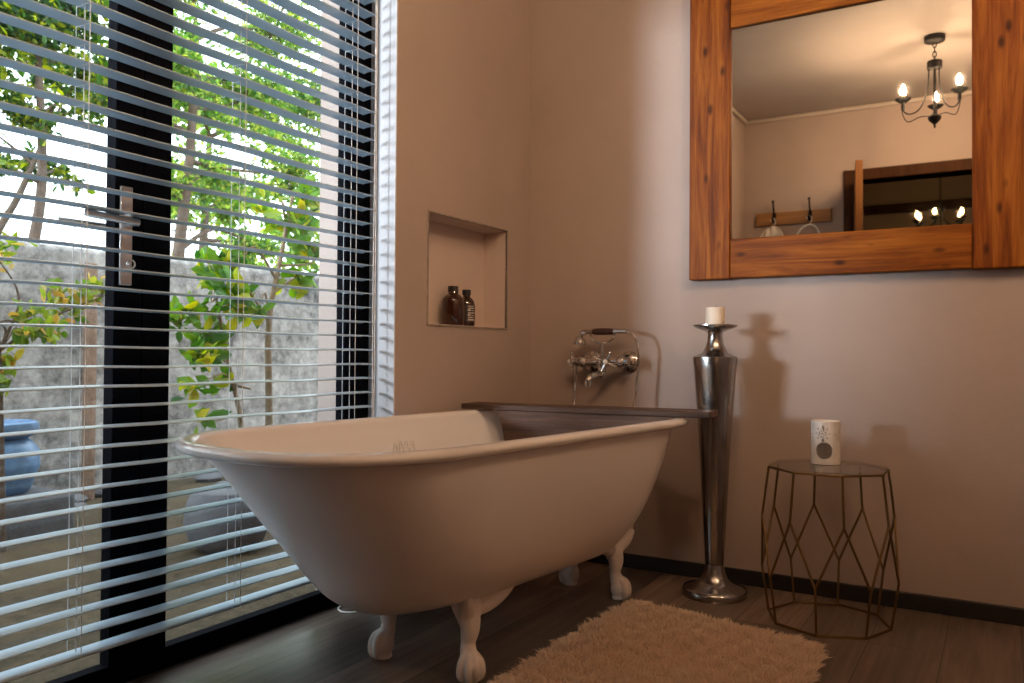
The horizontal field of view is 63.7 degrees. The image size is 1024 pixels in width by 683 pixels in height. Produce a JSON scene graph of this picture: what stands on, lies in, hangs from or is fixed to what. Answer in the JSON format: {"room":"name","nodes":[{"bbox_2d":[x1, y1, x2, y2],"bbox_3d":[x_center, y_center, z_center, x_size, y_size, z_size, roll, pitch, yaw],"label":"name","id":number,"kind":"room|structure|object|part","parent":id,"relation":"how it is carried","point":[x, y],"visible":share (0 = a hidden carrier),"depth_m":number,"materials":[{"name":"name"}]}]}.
{"room":"bathroom","nodes":[
{"label":"bathroom","id":0,"kind":"room"},
{"bbox_2d":[316,0,530,589],"bbox_3d":[-0.961,-0.418,1.957,0.350,2.601,3.452,0,-1,31],"label":"wall","id":1,"kind":"structure","parent":0,"point":[464,85],"depth_m":2.88,"materials":[{"name":"beige paint"}]},
{"bbox_2d":[0,0,377,682],"bbox_3d":[-0.899,-0.391,1.910,0.072,2.172,1.732,0,-1,31],"label":"blind","id":2,"kind":"object","parent":1,"relation":"attached to","point":[77,653],"visible":0.84,"depth_m":2.03,"materials":[{"name":"white plastic"}]},
{"bbox_3d":[-0.956,-0.373,1.829,0.054,2.132,0.002,0,-1,31],"label":"ladder cord","id":3,"kind":"part","parent":2,"relation":"part of","materials":[{"name":"white fabric"}]},
{"bbox_3d":[-0.954,-0.373,1.833,0.002,2.132,0.002,0,-1,31],"label":"lift cord","id":4,"kind":"part","parent":2,"relation":"part of","materials":[{"name":"white fabric"}]},
{"bbox_3d":[-0.913,0.691,1.898,0.050,0.009,1.732,0,-1,31],"label":"rail","id":5,"kind":"part","parent":2,"relation":"part of","materials":[{"name":"white metal"}]},
{"bbox_3d":[-0.732,-0.366,2.205,0.054,2.132,0.002,0,-1,31],"label":"ladder cord","id":6,"kind":"part","parent":2,"relation":"part of","materials":[{"name":"white fabric"}]},
{"bbox_3d":[-0.730,-0.366,2.208,0.002,2.132,0.002,0,-1,31],"label":"lift cord","id":7,"kind":"part","parent":2,"relation":"part of","materials":[{"name":"white fabric"}]},
{"bbox_3d":[-0.507,-0.359,2.583,0.054,2.132,0.002,0,-1,31],"label":"ladder cord","id":8,"kind":"part","parent":2,"relation":"part of","materials":[{"name":"white fabric"}]},
{"bbox_3d":[-0.505,-0.359,2.586,0.002,2.132,0.002,0,-1,31],"label":"lift cord","id":9,"kind":"part","parent":2,"relation":"part of","materials":[{"name":"fabric"}]},
{"bbox_3d":[-0.436,-0.429,2.627,0.005,2.010,0.012,0,-1,31],"label":"pull cord","id":10,"kind":"part","parent":2,"relation":"part of","materials":[{"name":"white fabric"}]},
{"bbox_2d":[45,0,371,682],"bbox_3d":[-0.959,-0.312,1.984,0.145,2.330,1.841,0,-1,31],"label":"door","id":11,"kind":"structure","parent":1,"relation":"in","point":[124,663],"depth_m":2.04,"materials":[{"name":"metal"}]},
{"bbox_3d":[-1.013,-0.284,1.980,0.057,0.018,0.140,0,-1,31],"label":"lever","id":12,"kind":"part","parent":11,"relation":"part of","materials":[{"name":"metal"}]},
{"bbox_3d":[-0.939,-0.287,1.919,0.046,0.022,0.141,0,-1,31],"label":"lever","id":13,"kind":"part","parent":11,"relation":"part of","materials":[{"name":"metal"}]},
{"bbox_3d":[-0.930,-0.254,1.985,0.007,0.238,0.032,0,-1,31],"label":"handle plate","id":14,"kind":"part","parent":11,"relation":"part of","materials":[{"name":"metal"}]},
{"bbox_3d":[-0.725,-0.301,2.372,0.037,2.234,0.770,0,-1,31],"label":"panel","id":15,"kind":"part","parent":11,"relation":"part of","materials":[{"name":"clear glass"}]},
{"bbox_2d":[368,0,397,416],"bbox_3d":[-0.422,-0.313,2.687,0.006,2.300,0.190,1,-1,-35],"label":"reveal","id":16,"kind":"structure","parent":1,"relation":"attached to","point":[387,63],"depth_m":2.67,"materials":[{"name":"white paint"}]},
{"bbox_2d":[428,213,504,327],"bbox_3d":[-0.198,-0.242,3.004,0.099,0.375,0.506,0,-1,31],"label":"niche","id":17,"kind":"object","parent":1,"relation":"attached to","point":[464,255],"visible":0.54,"depth_m":3.15,"materials":[{"name":"paint"}]},
{"bbox_2d":[441,286,463,325],"bbox_3d":[-0.212,-0.128,2.970,0.082,0.142,0.082,0,-1,31],"label":"bottle","id":18,"kind":"object","parent":17,"relation":"in","point":[452,303],"visible":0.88,"depth_m":2.94,"materials":[{"name":"brown glass"}]},
{"bbox_2d":[462,290,474,325],"bbox_3d":[-0.167,-0.123,3.037,0.063,0.134,0.062,0,-1,31],"label":"bottle","id":19,"kind":"object","parent":17,"relation":"in","point":[469,304],"visible":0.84,"depth_m":3.01,"materials":[{"name":"brown glass"}]},
{"bbox_2d":[468,306,473,320],"bbox_3d":[-0.149,-0.103,3.014,0.029,0.054,0.004,1,-1,-39],"label":"label","id":20,"kind":"object","parent":19,"relation":"attached to","point":[470,308],"depth_m":3.01,"materials":[{"name":"beige paper"}]},
{"bbox_2d":[427,210,507,329],"bbox_3d":[-0.152,-0.242,2.977,0.009,0.389,0.520,0,-1,31],"label":"trim","id":21,"kind":"structure","parent":1,"relation":"attached to","point":[430,211],"depth_m":2.93,"materials":[{"name":"beige paint"}]},
{"bbox_2d":[126,561,1023,682],"bbox_3d":[0.311,0.850,1.176,2.970,0.060,3.452,0,-1,31],"label":"floor","id":22,"kind":"structure","parent":0,"point":[327,645],"depth_m":2.31,"materials":[{"name":"brown wood"}]},
{"bbox_2d":[337,605,357,612],"bbox_3d":[-0.454,0.832,2.550,0.208,0.005,0.097,0,-1,31],"label":"cord","id":23,"kind":"object","parent":22,"relation":"on","point":[339,610],"visible":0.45,"depth_m":2.53,"materials":[{"name":"white plastic"}]},
{"bbox_2d":[174,409,688,682],"bbox_3d":[-0.122,0.528,2.248,0.748,0.609,1.555,0,-1,38],"label":"bathtub","id":24,"kind":"object","parent":22,"relation":"on","point":[388,517],"visible":0.99,"depth_m":1.87,"materials":[{"name":"white ceramic"}]},
{"bbox_2d":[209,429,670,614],"bbox_3d":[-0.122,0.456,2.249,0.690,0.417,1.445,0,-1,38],"label":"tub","id":25,"kind":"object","parent":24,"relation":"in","point":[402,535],"depth_m":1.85,"materials":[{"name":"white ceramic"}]},
{"bbox_2d":[461,402,717,440],"bbox_3d":[0.237,0.283,2.716,0.850,0.139,0.130,0,-1,25],"label":"board","id":26,"kind":"object","parent":24,"relation":"on","point":[518,420],"visible":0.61,"depth_m":2.68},
{"bbox_2d":[487,598,831,682],"bbox_3d":[0.391,0.815,2.052,0.746,0.035,1.060,0,-1,31],"label":"shag rug","id":27,"kind":"object","parent":22,"relation":"on","point":[634,641],"visible":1,"depth_m":2.15,"materials":[{"name":"beige fabric"}]},
{"bbox_2d":[682,324,746,603],"bbox_3d":[0.678,0.395,2.759,0.212,0.901,0.212,0,-1,31],"label":"candle stand","id":28,"kind":"object","parent":22,"relation":"on","point":[715,368],"visible":0.98,"depth_m":2.72,"materials":[{"name":"metal"}]},
{"bbox_2d":[706,307,724,323],"bbox_3d":[0.681,-0.083,2.766,0.063,0.076,0.063,0,-1,31],"label":"pillar candle","id":29,"kind":"object","parent":28,"relation":"on","point":[714,315],"visible":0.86,"depth_m":2.74,"materials":[{"name":"wax"}]},
{"bbox_2d":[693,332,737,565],"bbox_3d":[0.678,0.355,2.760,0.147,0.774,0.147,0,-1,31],"label":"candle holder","id":30,"kind":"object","parent":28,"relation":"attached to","point":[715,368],"depth_m":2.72,"materials":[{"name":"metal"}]},
{"bbox_3d":[0.681,-0.043,2.766,0.147,0.025,0.147,0,-1,31],"label":"dish","id":31,"kind":"part","parent":28,"relation":"part of","materials":[{"name":"metal"}]},
{"bbox_2d":[761,420,899,639],"bbox_3d":[0.958,0.543,2.501,0.391,0.600,0.391,1,-1,-37],"label":"wire side table","id":32,"kind":"object","parent":22,"relation":"on","point":[846,469],"depth_m":2.50,"materials":[{"name":"gold metal"}]},
{"bbox_3d":[0.777,0.611,2.526,0.027,0.456,0.155,0,-1,1],"label":"forked leg","id":33,"kind":"part","parent":32,"relation":"part of","materials":[{"name":"gold metal"}]},
{"bbox_3d":[0.848,0.614,2.645,0.155,0.456,0.027,1,-1,-44],"label":"forked leg","id":34,"kind":"part","parent":32,"relation":"part of","materials":[{"name":"gold metal"}]},
{"bbox_3d":[0.812,0.610,2.391,0.027,0.456,0.155,1,-1,-44],"label":"forked leg","id":35,"kind":"part","parent":32,"relation":"part of","materials":[{"name":"gold metal"}]},
{"bbox_3d":[0.983,0.615,2.679,0.155,0.456,0.027,0,-1,1],"label":"forked leg","id":36,"kind":"part","parent":32,"relation":"part of","materials":[{"name":"gold metal"}]},
{"bbox_3d":[0.967,0.254,2.543,0.081,0.020,0.081,0,-1,31],"label":"oil dish","id":37,"kind":"part","parent":32,"relation":"part of","materials":[{"name":"white ceramic"}]},
{"bbox_3d":[0.967,0.310,2.542,0.085,0.132,0.085,0,-1,31],"label":"oil burner","id":38,"kind":"part","parent":32,"relation":"part of","materials":[{"name":"white ceramic"}]},
{"bbox_3d":[0.959,0.378,2.503,0.318,0.005,0.318,0,-1,31],"label":"glass","id":39,"kind":"part","parent":32,"relation":"part of","materials":[{"name":"clear glass"}]},
{"bbox_3d":[0.931,0.609,2.320,0.155,0.456,0.027,0,-1,1],"label":"forked leg","id":40,"kind":"part","parent":32,"relation":"part of","materials":[{"name":"gold metal"}]},
{"bbox_3d":[1.102,0.615,2.608,0.027,0.456,0.155,1,-1,-44],"label":"forked leg","id":41,"kind":"part","parent":32,"relation":"part of","materials":[{"name":"gold metal"}]},
{"bbox_3d":[1.066,0.611,2.354,0.155,0.456,0.027,1,-1,-44],"label":"forked leg","id":42,"kind":"part","parent":32,"relation":"part of","materials":[{"name":"gold metal"}]},
{"bbox_3d":[1.137,0.613,2.474,0.027,0.456,0.155,0,-1,1],"label":"forked leg","id":43,"kind":"part","parent":32,"relation":"part of","materials":[{"name":"gold metal"}]},
{"bbox_2d":[529,0,1023,607],"bbox_3d":[1.227,-0.391,2.750,3.300,2.601,0.150,0,-1,31],"label":"wall","id":44,"kind":"structure","parent":0,"point":[921,373],"depth_m":2.88,"materials":[{"name":"beige paint"}]},
{"bbox_2d":[567,328,639,406],"bbox_3d":[0.330,0.196,3.061,0.288,0.494,0.213,0,-1,31],"label":"mixer tap","id":45,"kind":"object","parent":44,"relation":"attached to","point":[592,361],"visible":0.91,"depth_m":3.08,"materials":[{"name":"silver metal"}]},
{"bbox_3d":[0.240,0.076,3.135,0.038,0.080,0.080,0,-1,11],"label":"cross handle","id":46,"kind":"part","parent":45,"relation":"part of","materials":[{"name":"silver metal"}]},
{"bbox_3d":[0.302,0.135,3.050,0.028,0.058,0.095,0,-1,44],"label":"spout","id":47,"kind":"part","parent":45,"relation":"part of","materials":[{"name":"silver metal"}]},
{"bbox_3d":[0.348,0.075,3.014,0.078,0.078,0.044,0,-1,31],"label":"cross handle","id":48,"kind":"part","parent":45,"relation":"part of","materials":[{"name":"silver metal"}]},
{"bbox_2d":[586,553,1023,625],"bbox_3d":[1.263,0.821,2.610,2.800,0.052,0.014,0,-1,31],"label":"baseboard","id":49,"kind":"structure","parent":44,"relation":"attached to","point":[997,613],"depth_m":2.70,"materials":[{"name":"black wood"}]},
{"bbox_2d":[689,0,1023,280],"bbox_3d":[1.095,-0.738,2.720,1.039,1.038,0.044,0,-1,31],"label":"wall mirror","id":50,"kind":"object","parent":44,"relation":"attached to","point":[828,137],"visible":1,"depth_m":2.69,"materials":[{"name":"brown wood"}]},
{"bbox_2d":[731,0,971,238],"bbox_3d":[1.097,-0.731,2.727,0.741,0.743,0.026,0,-1,31],"label":"mirror glass","id":51,"kind":"object","parent":50,"relation":"on","point":[850,118],"depth_m":2.70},
{"label":"outside","id":52,"kind":"structure","parent":0,"visible":0},
{"bbox_2d":[0,473,315,682],"bbox_3d":[-17.212,0.960,13.611,39.795,0.090,80.000,0,-1,31],"label":"ground","id":53,"kind":"structure","parent":52,"point":[56,544],"depth_m":2.91,"materials":[{"name":"grey concrete"}]},
{"bbox_2d":[6,485,74,540],"bbox_3d":[-2.287,0.784,3.684,0.440,0.210,0.440,0,-1,31],"label":"stone block","id":54,"kind":"object","parent":53,"relation":"on","point":[57,502],"visible":0.53,"depth_m":3.63,"materials":[{"name":"grey stone"}]},
{"bbox_2d":[4,419,40,495],"bbox_3d":[-2.285,0.518,3.688,0.310,0.322,0.310,0,-1,31],"label":"pot","id":55,"kind":"object","parent":54,"relation":"on","point":[22,443],"visible":0.77,"depth_m":3.63,"materials":[{"name":"blue ceramic"}]},
{"bbox_2d":[0,31,95,234],"bbox_3d":[-4.718,-1.241,7.999,1.259,4.316,1.841,0,-1,31],"label":"leafy tree","id":56,"kind":"object","parent":53,"relation":"on","point":[28,165],"visible":0.24,"depth_m":8.12,"materials":[{"name":"green plant"}]},
{"bbox_2d":[0,230,104,552],"bbox_3d":[-1.999,0.208,3.510,0.411,1.321,0.814,0,-1,31],"label":"bush","id":57,"kind":"object","parent":53,"relation":"on","point":[21,335],"visible":0.83,"depth_m":3.42,"materials":[{"name":"green plant"}]},
{"bbox_2d":[0,0,108,238],"bbox_3d":[-3.542,-1.225,5.764,1.199,4.239,2.132,0,-1,31],"label":"leafy tree","id":58,"kind":"object","parent":53,"relation":"on","point":[17,98],"visible":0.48,"depth_m":5.86,"materials":[{"name":"green plant"}]},
{"bbox_2d":[74,494,87,502],"bbox_3d":[-2.377,0.863,4.490,0.113,0.065,0.144,0,-1,31],"label":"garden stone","id":59,"kind":"object","parent":53,"relation":"on","point":[76,495],"visible":0.32,"depth_m":4.47,"materials":[{"name":"grey stone"}]},
{"bbox_2d":[75,502,87,506],"bbox_3d":[-2.266,0.865,4.315,0.092,0.049,0.094,1,-1,-15],"label":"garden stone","id":60,"kind":"object","parent":53,"relation":"on","point":[80,503],"visible":0.29,"depth_m":4.30,"materials":[{"name":"grey stone"}]},
{"bbox_2d":[81,263,97,500],"bbox_3d":[-2.364,0.227,4.614,0.070,1.330,0.068,0,-1,31],"label":"wooden post","id":61,"kind":"object","parent":53,"relation":"on","point":[91,333],"visible":0.63,"depth_m":4.59,"materials":[{"name":"brown wood"}]},
{"bbox_2d":[95,489,101,497],"bbox_3d":[-2.334,0.863,4.734,0.151,0.080,0.138,1,-1,-27],"label":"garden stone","id":62,"kind":"object","parent":53,"relation":"on","point":[98,492],"visible":0.1,"depth_m":4.67,"materials":[{"name":"grey stone"}]},
{"bbox_2d":[0,239,318,493],"bbox_3d":[-3.320,0.181,3.612,0.200,1.500,21.000,0,-1,31],"label":"wall","id":63,"kind":"structure","parent":53,"relation":"on","point":[59,356],"depth_m":5.31,"materials":[{"name":"grey concrete"}]},
{"bbox_2d":[195,472,221,482],"bbox_3d":[-1.947,0.873,5.295,0.151,0.083,0.177,0,-1,31],"label":"stone","id":64,"kind":"object","parent":53,"relation":"on","point":[215,476],"visible":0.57,"depth_m":5.24,"materials":[{"name":"grey stone"}]},
{"bbox_2d":[169,245,250,432],"bbox_3d":[-1.361,0.211,3.766,0.362,1.332,0.502,0,-1,31],"label":"young tree","id":65,"kind":"object","parent":53,"relation":"on","point":[198,339],"visible":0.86,"depth_m":3.74,"materials":[{"name":"green plant"}]},
{"bbox_2d":[102,0,321,263],"bbox_3d":[-2.657,-1.537,8.446,1.453,4.952,3.079,0,-1,28],"label":"leafy tree","id":66,"kind":"object","parent":53,"relation":"on","point":[187,178],"visible":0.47,"depth_m":8.36,"materials":[{"name":"green plant"}]},
{"bbox_2d":[183,487,266,554],"bbox_3d":[-1.195,0.746,3.466,0.350,0.255,0.348,0,-1,31],"label":"stone planter","id":67,"kind":"object","parent":53,"relation":"on","point":[227,493],"visible":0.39,"depth_m":3.33,"materials":[{"name":"grey stone"}]},
{"bbox_2d":[171,55,319,271],"bbox_3d":[-4.335,-1.817,12.567,2.053,5.620,4.021,0,-1,31],"label":"leafy tree","id":68,"kind":"object","parent":53,"relation":"on","point":[206,216],"visible":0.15,"depth_m":12.55,"materials":[{"name":"green plant"}]},
{"bbox_2d":[201,174,319,424],"bbox_3d":[-1.202,-0.005,4.116,0.409,1.776,0.861,0,-1,31],"label":"young tree","id":69,"kind":"object","parent":53,"relation":"on","point":[299,280],"visible":0.71,"depth_m":4.10,"materials":[{"name":"green plant"}]}
]}

